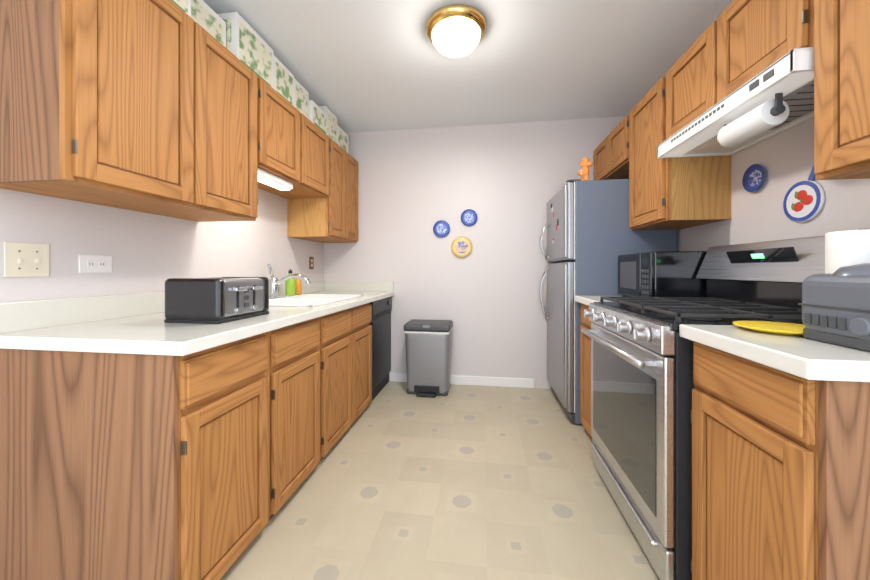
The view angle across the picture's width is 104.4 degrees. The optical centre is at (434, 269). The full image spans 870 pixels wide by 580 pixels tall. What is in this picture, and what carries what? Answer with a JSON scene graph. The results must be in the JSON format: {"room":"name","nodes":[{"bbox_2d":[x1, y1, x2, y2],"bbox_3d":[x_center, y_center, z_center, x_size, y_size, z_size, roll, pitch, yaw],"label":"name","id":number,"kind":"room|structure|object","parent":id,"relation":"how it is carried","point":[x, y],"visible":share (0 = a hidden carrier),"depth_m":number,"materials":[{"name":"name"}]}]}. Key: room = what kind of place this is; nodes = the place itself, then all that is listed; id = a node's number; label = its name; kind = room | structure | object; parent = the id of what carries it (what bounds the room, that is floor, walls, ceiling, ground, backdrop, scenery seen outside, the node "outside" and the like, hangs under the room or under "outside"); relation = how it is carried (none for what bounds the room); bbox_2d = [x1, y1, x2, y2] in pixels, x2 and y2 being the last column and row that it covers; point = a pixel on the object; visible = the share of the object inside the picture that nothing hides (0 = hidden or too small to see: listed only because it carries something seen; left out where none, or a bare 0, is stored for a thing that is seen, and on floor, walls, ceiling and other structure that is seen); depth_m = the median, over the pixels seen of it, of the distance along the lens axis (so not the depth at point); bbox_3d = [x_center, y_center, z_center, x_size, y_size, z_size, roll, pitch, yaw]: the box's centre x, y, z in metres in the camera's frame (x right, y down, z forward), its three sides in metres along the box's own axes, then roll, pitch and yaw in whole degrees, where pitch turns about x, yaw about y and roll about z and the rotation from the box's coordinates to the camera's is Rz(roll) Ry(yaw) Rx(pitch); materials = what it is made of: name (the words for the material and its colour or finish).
{"room":"kitchen","nodes":[
{"label":"kitchen","id":0,"kind":"room"},
{"bbox_2d":[0,188,323,302],"bbox_3d":[-1.508,-0.140,0.975,0.100,2.440,5.070,0,0,8],"label":"wall","id":1,"kind":"structure","parent":0,"point":[149,253],"depth_m":1.55,"materials":[{"name":"paint"}]},
{"bbox_2d":[4,242,48,276],"bbox_3d":[-1.421,-0.035,1.179,0.014,0.118,0.118,0,0,8],"label":"switch plate","id":2,"kind":"object","parent":1,"relation":"attached to","point":[26,259],"visible":1,"depth_m":1.18,"materials":[{"name":"beige plastic"}]},
{"bbox_2d":[79,255,111,272],"bbox_3d":[-1.393,-0.025,1.387,0.008,0.072,0.118,0,0,8],"label":"electrical outlet","id":3,"kind":"object","parent":1,"relation":"attached to","point":[95,263],"visible":1,"depth_m":1.38,"materials":[{"name":"white plastic"}]},
{"bbox_2d":[0,0,211,215],"bbox_3d":[-1.227,-0.670,1.271,0.368,0.800,0.498,0,0,8],"label":"upper cabinet","id":4,"kind":"object","parent":1,"relation":"attached to","point":[168,108],"depth_m":1.12,"materials":[{"name":"brown wood"}]},
{"bbox_2d":[171,0,190,16],"bbox_3d":[-1.222,-1.204,1.369,0.300,0.266,0.237,0,0,8],"label":"decorative box","id":5,"kind":"object","parent":4,"relation":"on","point":[184,6],"visible":0.11,"depth_m":1.44,"materials":[{"name":"white cardboard"}]},
{"bbox_2d":[191,0,225,46],"bbox_3d":[-1.218,-1.171,1.624,0.262,0.199,0.256,0,0,8],"label":"decorative box","id":6,"kind":"object","parent":4,"relation":"on","point":[206,17],"visible":0.21,"depth_m":1.62,"materials":[{"name":"white cardboard"}]},
{"bbox_2d":[167,36,307,231],"bbox_3d":[-1.140,-0.670,1.879,0.368,0.800,0.974,0,0,8],"label":"upper cabinet","id":7,"kind":"object","parent":1,"relation":"attached to","point":[254,126],"depth_m":1.78,"materials":[{"name":"brown wood"}]},
{"bbox_2d":[218,12,273,88],"bbox_3d":[-1.144,-1.200,1.907,0.300,0.257,0.311,0,0,8],"label":"decorative box","id":8,"kind":"object","parent":7,"relation":"on","point":[249,47],"visible":0.35,"depth_m":1.83,"materials":[{"name":"white cardboard"}]},
{"bbox_2d":[257,167,292,189],"bbox_3d":[-1.016,-0.554,2.066,0.085,0.049,0.390,0,0,8],"label":"under-cabinet light","id":9,"kind":"object","parent":7,"relation":"attached to","point":[269,179],"visible":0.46,"depth_m":2.06,"materials":[{"name":"white plastic"}]},
{"bbox_2d":[274,55,293,105],"bbox_3d":[-1.107,-1.189,2.178,0.295,0.236,0.224,0,0,8],"label":"decorative box","id":10,"kind":"object","parent":7,"relation":"on","point":[283,81],"visible":0.27,"depth_m":2.14,"materials":[{"name":"white cardboard"}]},
{"bbox_2d":[294,78,308,118],"bbox_3d":[-1.083,-1.188,2.402,0.292,0.234,0.193,0,0,8],"label":"decorative box","id":11,"kind":"object","parent":7,"relation":"on","point":[301,98],"visible":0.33,"depth_m":2.38,"materials":[{"name":"white cardboard"}]},
{"bbox_2d":[309,257,313,268],"bbox_3d":[-1.145,-0.065,3.130,0.008,0.118,0.072,0,0,8],"label":"electrical outlet","id":12,"kind":"object","parent":1,"relation":"attached to","point":[311,262],"visible":1,"depth_m":3.12,"materials":[{"name":"brown plastic"}]},
{"bbox_2d":[287,119,335,239],"bbox_3d":[-1.050,-0.670,2.509,0.368,0.800,0.568,0,0,8],"label":"upper cabinet","id":13,"kind":"object","parent":1,"relation":"attached to","point":[321,148],"depth_m":2.70,"materials":[{"name":"brown wood"}]},
{"bbox_2d":[309,100,326,134],"bbox_3d":[-1.037,-1.161,2.624,0.308,0.179,0.247,0,0,8],"label":"decorative box","id":14,"kind":"object","parent":13,"relation":"on","point":[317,116],"visible":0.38,"depth_m":2.56,"materials":[{"name":"white cardboard"}]},
{"bbox_2d":[319,106,336,142],"bbox_3d":[-1.012,-1.204,2.870,0.286,0.265,0.223,0,0,8],"label":"decorative box","id":15,"kind":"object","parent":13,"relation":"on","point":[331,125],"visible":0.21,"depth_m":2.84,"materials":[{"name":"white cardboard"}]},
{"bbox_2d":[309,143,351,242],"bbox_3d":[-0.998,-0.670,2.871,0.368,0.800,0.441,0,0,8],"label":"upper cabinet","id":16,"kind":"object","parent":1,"relation":"attached to","point":[343,159],"depth_m":2.97,"materials":[{"name":"brown wood"}]},
{"bbox_2d":[337,125,348,153],"bbox_3d":[-0.984,-1.178,3.123,0.288,0.214,0.252,0,0,8],"label":"decorative box","id":17,"kind":"object","parent":16,"relation":"on","point":[342,139],"visible":0.27,"depth_m":3.09,"materials":[{"name":"white cardboard"}]},
{"bbox_2d":[352,157,358,242],"bbox_3d":[-0.957,-0.670,3.157,0.368,0.800,0.387,0,0,8],"label":"upper cabinet","id":18,"kind":"object","parent":1,"relation":"attached to","point":[355,170],"depth_m":3.23,"materials":[{"name":"brown wood"}]},
{"bbox_2d":[220,381,659,579],"bbox_3d":[-0.033,1.105,0.764,3.080,0.050,5.070,0,0,8],"label":"floor","id":19,"kind":"structure","parent":0,"point":[463,482],"depth_m":1.55,"materials":[{"name":"tile"}]},
{"bbox_2d":[0,329,279,579],"bbox_3d":[-1.059,0.664,1.257,0.704,0.828,0.455,0,0,8],"label":"base cabinet","id":20,"kind":"object","parent":19,"relation":"on","point":[201,465],"depth_m":1.04,"materials":[{"name":"brown wood"}]},
{"bbox_2d":[280,315,327,507],"bbox_3d":[-0.998,0.664,1.683,0.704,0.828,0.485,0,0,8],"label":"base cabinet","id":21,"kind":"object","parent":19,"relation":"on","point":[303,345],"depth_m":1.66,"materials":[{"name":"brown wood"}]},
{"bbox_2d":[328,306,359,451],"bbox_3d":[-0.933,0.665,2.139,0.704,0.828,0.517,0,0,8],"label":"base cabinet","id":22,"kind":"object","parent":19,"relation":"on","point":[344,325],"depth_m":2.14,"materials":[{"name":"brown wood"}]},
{"bbox_2d":[0,281,394,355],"bbox_3d":[-0.916,0.178,2.171,0.728,0.140,2.330,0,0,8],"label":"countertop","id":23,"kind":"structure","parent":22,"relation":"on","point":[128,324],"depth_m":1.22,"materials":[{"name":"white laminate"}]},
{"bbox_2d":[164,277,268,323],"bbox_3d":[-0.913,0.119,1.455,0.261,0.175,0.320,0,0,8],"label":"toaster","id":24,"kind":"object","parent":23,"relation":"on","point":[219,300],"visible":1,"depth_m":1.31,"materials":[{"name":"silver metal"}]},
{"bbox_2d":[267,264,310,298],"bbox_3d":[-1.010,0.076,2.333,0.287,0.234,0.220,0,0,8],"label":"faucet","id":25,"kind":"object","parent":23,"relation":"on","point":[274,283],"visible":0.94,"depth_m":2.33,"materials":[{"name":"silver metal"}]},
{"bbox_2d":[269,294,362,306],"bbox_3d":[-0.892,0.287,2.316,0.540,0.183,0.800,0,0,8],"label":"sink","id":26,"kind":"object","parent":23,"relation":"in","point":[307,300],"visible":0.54,"depth_m":2.31,"materials":[{"name":"white ceramic"}]},
{"bbox_2d":[286,269,294,295],"bbox_3d":[-1.091,0.094,2.546,0.068,0.200,0.068,0,0,8],"label":"soap","id":27,"kind":"object","parent":26,"relation":"on","point":[290,287],"visible":0.81,"depth_m":2.52,"materials":[{"name":"green plastic"}]},
{"bbox_2d":[295,278,301,294],"bbox_3d":[-1.077,0.119,2.645,0.060,0.150,0.060,0,0,8],"label":"soap","id":28,"kind":"object","parent":26,"relation":"on","point":[298,287],"visible":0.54,"depth_m":2.62,"materials":[{"name":"orange plastic"}]},
{"bbox_2d":[360,303,371,413],"bbox_3d":[-0.880,0.665,2.512,0.704,0.828,0.479,0,0,8],"label":"base cabinet","id":29,"kind":"object","parent":19,"relation":"on","point":[365,309],"depth_m":2.56,"materials":[{"name":"brown wood"}]},
{"bbox_2d":[370,296,391,402],"bbox_3d":[-0.798,0.665,3.037,0.717,0.828,0.580,0,0,8],"label":"dishwasher","id":30,"kind":"object","parent":19,"relation":"on","point":[380,323],"visible":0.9,"depth_m":2.95,"materials":[{"name":"black metal"}]},
{"bbox_2d":[404,319,452,396],"bbox_3d":[-0.055,0.772,3.014,0.408,0.614,0.329,0,0,8],"label":"trash can","id":31,"kind":"object","parent":19,"relation":"on","point":[428,343],"visible":1,"depth_m":2.89,"materials":[{"name":"grey metal"}]},
{"bbox_2d":[580,303,592,438],"bbox_3d":[1.273,0.648,2.032,0.650,0.862,0.450,0,0,8],"label":"base cabinet","id":32,"kind":"object","parent":19,"relation":"on","point":[585,379],"visible":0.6,"depth_m":2.19,"materials":[{"name":"brown wood"}]},
{"bbox_2d":[575,295,633,305],"bbox_3d":[1.263,0.145,2.043,0.673,0.140,0.472,0,0,8],"label":"countertop","id":33,"kind":"structure","parent":32,"relation":"on","point":[585,299],"depth_m":2.14,"materials":[{"name":"white laminate"}]},
{"bbox_2d":[618,251,706,300],"bbox_3d":[1.379,0.036,2.029,0.364,0.275,0.450,0,0,8],"label":"microwave","id":34,"kind":"object","parent":33,"relation":"on","point":[662,274],"visible":0.79,"depth_m":1.82,"materials":[{"name":"black metal"}]},
{"bbox_2d":[540,179,676,424],"bbox_3d":[1.275,0.224,2.660,0.788,1.711,0.722,0,0,8],"label":"fridge","id":35,"kind":"object","parent":19,"relation":"on","point":[591,235],"visible":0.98,"depth_m":2.34,"materials":[{"name":"silver metal"}]},
{"bbox_2d":[577,157,592,180],"bbox_3d":[1.102,-0.724,2.482,0.066,0.208,0.187,0,0,8],"label":"gingerbread","id":36,"kind":"object","parent":35,"relation":"on","point":[585,165],"visible":0.85,"depth_m":2.45,"materials":[{"name":"orange fabric"}]},
{"bbox_2d":[581,236,824,579],"bbox_3d":[1.105,0.479,1.435,0.738,1.199,0.770,0,0,8],"label":"range","id":37,"kind":"object","parent":19,"relation":"on","point":[642,385],"visible":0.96,"depth_m":1.27,"materials":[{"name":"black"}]},
{"bbox_2d":[691,341,869,579],"bbox_3d":[1.101,0.648,0.830,0.650,0.862,0.421,0,0,8],"label":"base cabinet","id":38,"kind":"object","parent":19,"relation":"on","point":[780,475],"visible":0.94,"depth_m":0.76,"materials":[{"name":"brown wood"}]},
{"bbox_2d":[679,324,869,381],"bbox_3d":[1.089,0.145,0.825,0.673,0.140,0.437,0,0,8],"label":"countertop","id":39,"kind":"structure","parent":38,"relation":"on","point":[803,357],"depth_m":0.75,"materials":[{"name":"white laminate"}]},
{"bbox_2d":[733,321,805,335],"bbox_3d":[0.974,0.166,0.954,0.200,0.016,0.200,0,0,8],"label":"plate","id":40,"kind":"object","parent":39,"relation":"on","point":[783,328],"visible":0.79,"depth_m":0.98,"materials":[{"name":"yellow ceramic"}]},
{"bbox_2d":[798,263,869,351],"bbox_3d":[1.088,0.077,0.744,0.376,0.193,0.202,0,0,8],"label":"toaster","id":41,"kind":"object","parent":39,"relation":"on","point":[836,307],"visible":1,"depth_m":0.76,"materials":[{"name":"grey plastic"}]},
{"bbox_2d":[825,229,869,273],"bbox_3d":[1.157,0.033,0.927,0.112,0.281,0.112,0,0,8],"label":"paper towel","id":42,"kind":"object","parent":39,"relation":"on","point":[847,248],"visible":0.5,"depth_m":0.91,"materials":[{"name":"white paper"}]},
{"bbox_2d":[203,0,732,132],"bbox_3d":[-0.033,-1.385,0.764,3.080,0.050,5.070,0,0,8],"label":"ceiling","id":43,"kind":"structure","parent":0,"point":[365,65],"depth_m":2.15,"materials":[{"name":"paint"}]},
{"bbox_2d":[425,4,486,56],"bbox_3d":[0.118,-1.284,1.889,0.344,0.149,0.344,0,0,8],"label":"ceiling light","id":44,"kind":"object","parent":43,"relation":"attached to","point":[455,30],"visible":1,"depth_m":1.80,"materials":[{"name":"white glass"}]},
{"bbox_2d":[324,116,625,388],"bbox_3d":[0.319,-0.140,3.224,3.080,2.440,0.100,0,0,8],"label":"wall","id":45,"kind":"structure","parent":0,"point":[506,182],"depth_m":3.17,"materials":[{"name":"paint"}]},
{"bbox_2d":[433,220,449,236],"bbox_3d":[0.062,-0.390,3.199,0.160,0.160,0.018,0,0,8],"label":"plate","id":46,"kind":"object","parent":45,"relation":"attached to","point":[441,228],"visible":0.98,"depth_m":3.20,"materials":[{"name":"blue ceramic"}]},
{"bbox_2d":[451,236,471,257],"bbox_3d":[0.251,-0.215,3.172,0.200,0.200,0.018,0,0,8],"label":"plate","id":47,"kind":"object","parent":45,"relation":"attached to","point":[461,246],"visible":1,"depth_m":3.17,"materials":[{"name":"yellow ceramic"}]},
{"bbox_2d":[390,372,533,387],"bbox_3d":[0.234,1.038,3.179,1.355,0.085,0.013,0,0,8],"label":"baseboard","id":48,"kind":"structure","parent":45,"relation":"attached to","point":[485,381],"depth_m":3.14,"materials":[{"name":"white wood"}]},
{"bbox_2d":[461,209,477,225],"bbox_3d":[0.320,-0.490,3.162,0.156,0.156,0.018,0,0,8],"label":"plate","id":49,"kind":"object","parent":45,"relation":"attached to","point":[469,217],"visible":0.96,"depth_m":3.16,"materials":[{"name":"blue ceramic"}]},
{"bbox_2d":[677,117,869,250],"bbox_3d":[1.442,-0.140,0.553,0.100,2.440,5.070,0,0,8],"label":"wall","id":50,"kind":"structure","parent":0,"point":[784,159],"depth_m":1.50,"materials":[{"name":"paint"}]},
{"bbox_2d":[593,118,624,179],"bbox_3d":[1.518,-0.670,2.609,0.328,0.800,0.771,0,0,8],"label":"upper cabinet","id":51,"kind":"object","parent":50,"relation":"attached to","point":[609,157],"depth_m":2.61,"materials":[{"name":"brown wood"}]},
{"bbox_2d":[625,87,703,229],"bbox_3d":[1.436,-0.670,2.035,0.328,0.800,0.460,0,0,8],"label":"upper cabinet","id":52,"kind":"object","parent":50,"relation":"attached to","point":[639,121],"depth_m":2.12,"materials":[{"name":"brown wood"}]},
{"bbox_2d":[742,164,764,191],"bbox_3d":[1.532,-0.440,1.616,0.018,0.130,0.130,0,0,8],"label":"plate","id":53,"kind":"object","parent":50,"relation":"attached to","point":[753,178],"visible":0.98,"depth_m":1.62,"materials":[{"name":"blue ceramic"}]},
{"bbox_2d":[653,0,869,223],"bbox_3d":[1.322,-0.670,1.240,0.328,0.800,1.295,0,0,8],"label":"upper cabinet","id":54,"kind":"object","parent":50,"relation":"attached to","point":[735,45],"depth_m":1.22,"materials":[{"name":"brown wood"}]},
{"bbox_2d":[657,47,813,157],"bbox_3d":[1.326,-0.640,1.404,0.365,0.067,0.816,0,0,8],"label":"range hood","id":55,"kind":"object","parent":54,"relation":"attached to","point":[789,75],"visible":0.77,"depth_m":1.29,"materials":[{"name":"white metal"}]},
{"bbox_2d":[717,93,788,146],"bbox_3d":[1.192,-0.553,1.276,0.092,0.102,0.262,0,0,8],"label":"roll","id":56,"kind":"object","parent":55,"relation":"attached to","point":[764,116],"visible":1,"depth_m":1.21,"materials":[{"name":"white paper"}]},
{"bbox_2d":[783,166,824,221],"bbox_3d":[1.500,-0.303,1.379,0.017,0.216,0.170,0,0,8],"label":"plate","id":57,"kind":"object","parent":50,"relation":"attached to","point":[803,201],"visible":1,"depth_m":1.36,"materials":[{"name":"white ceramic"}]}
]}

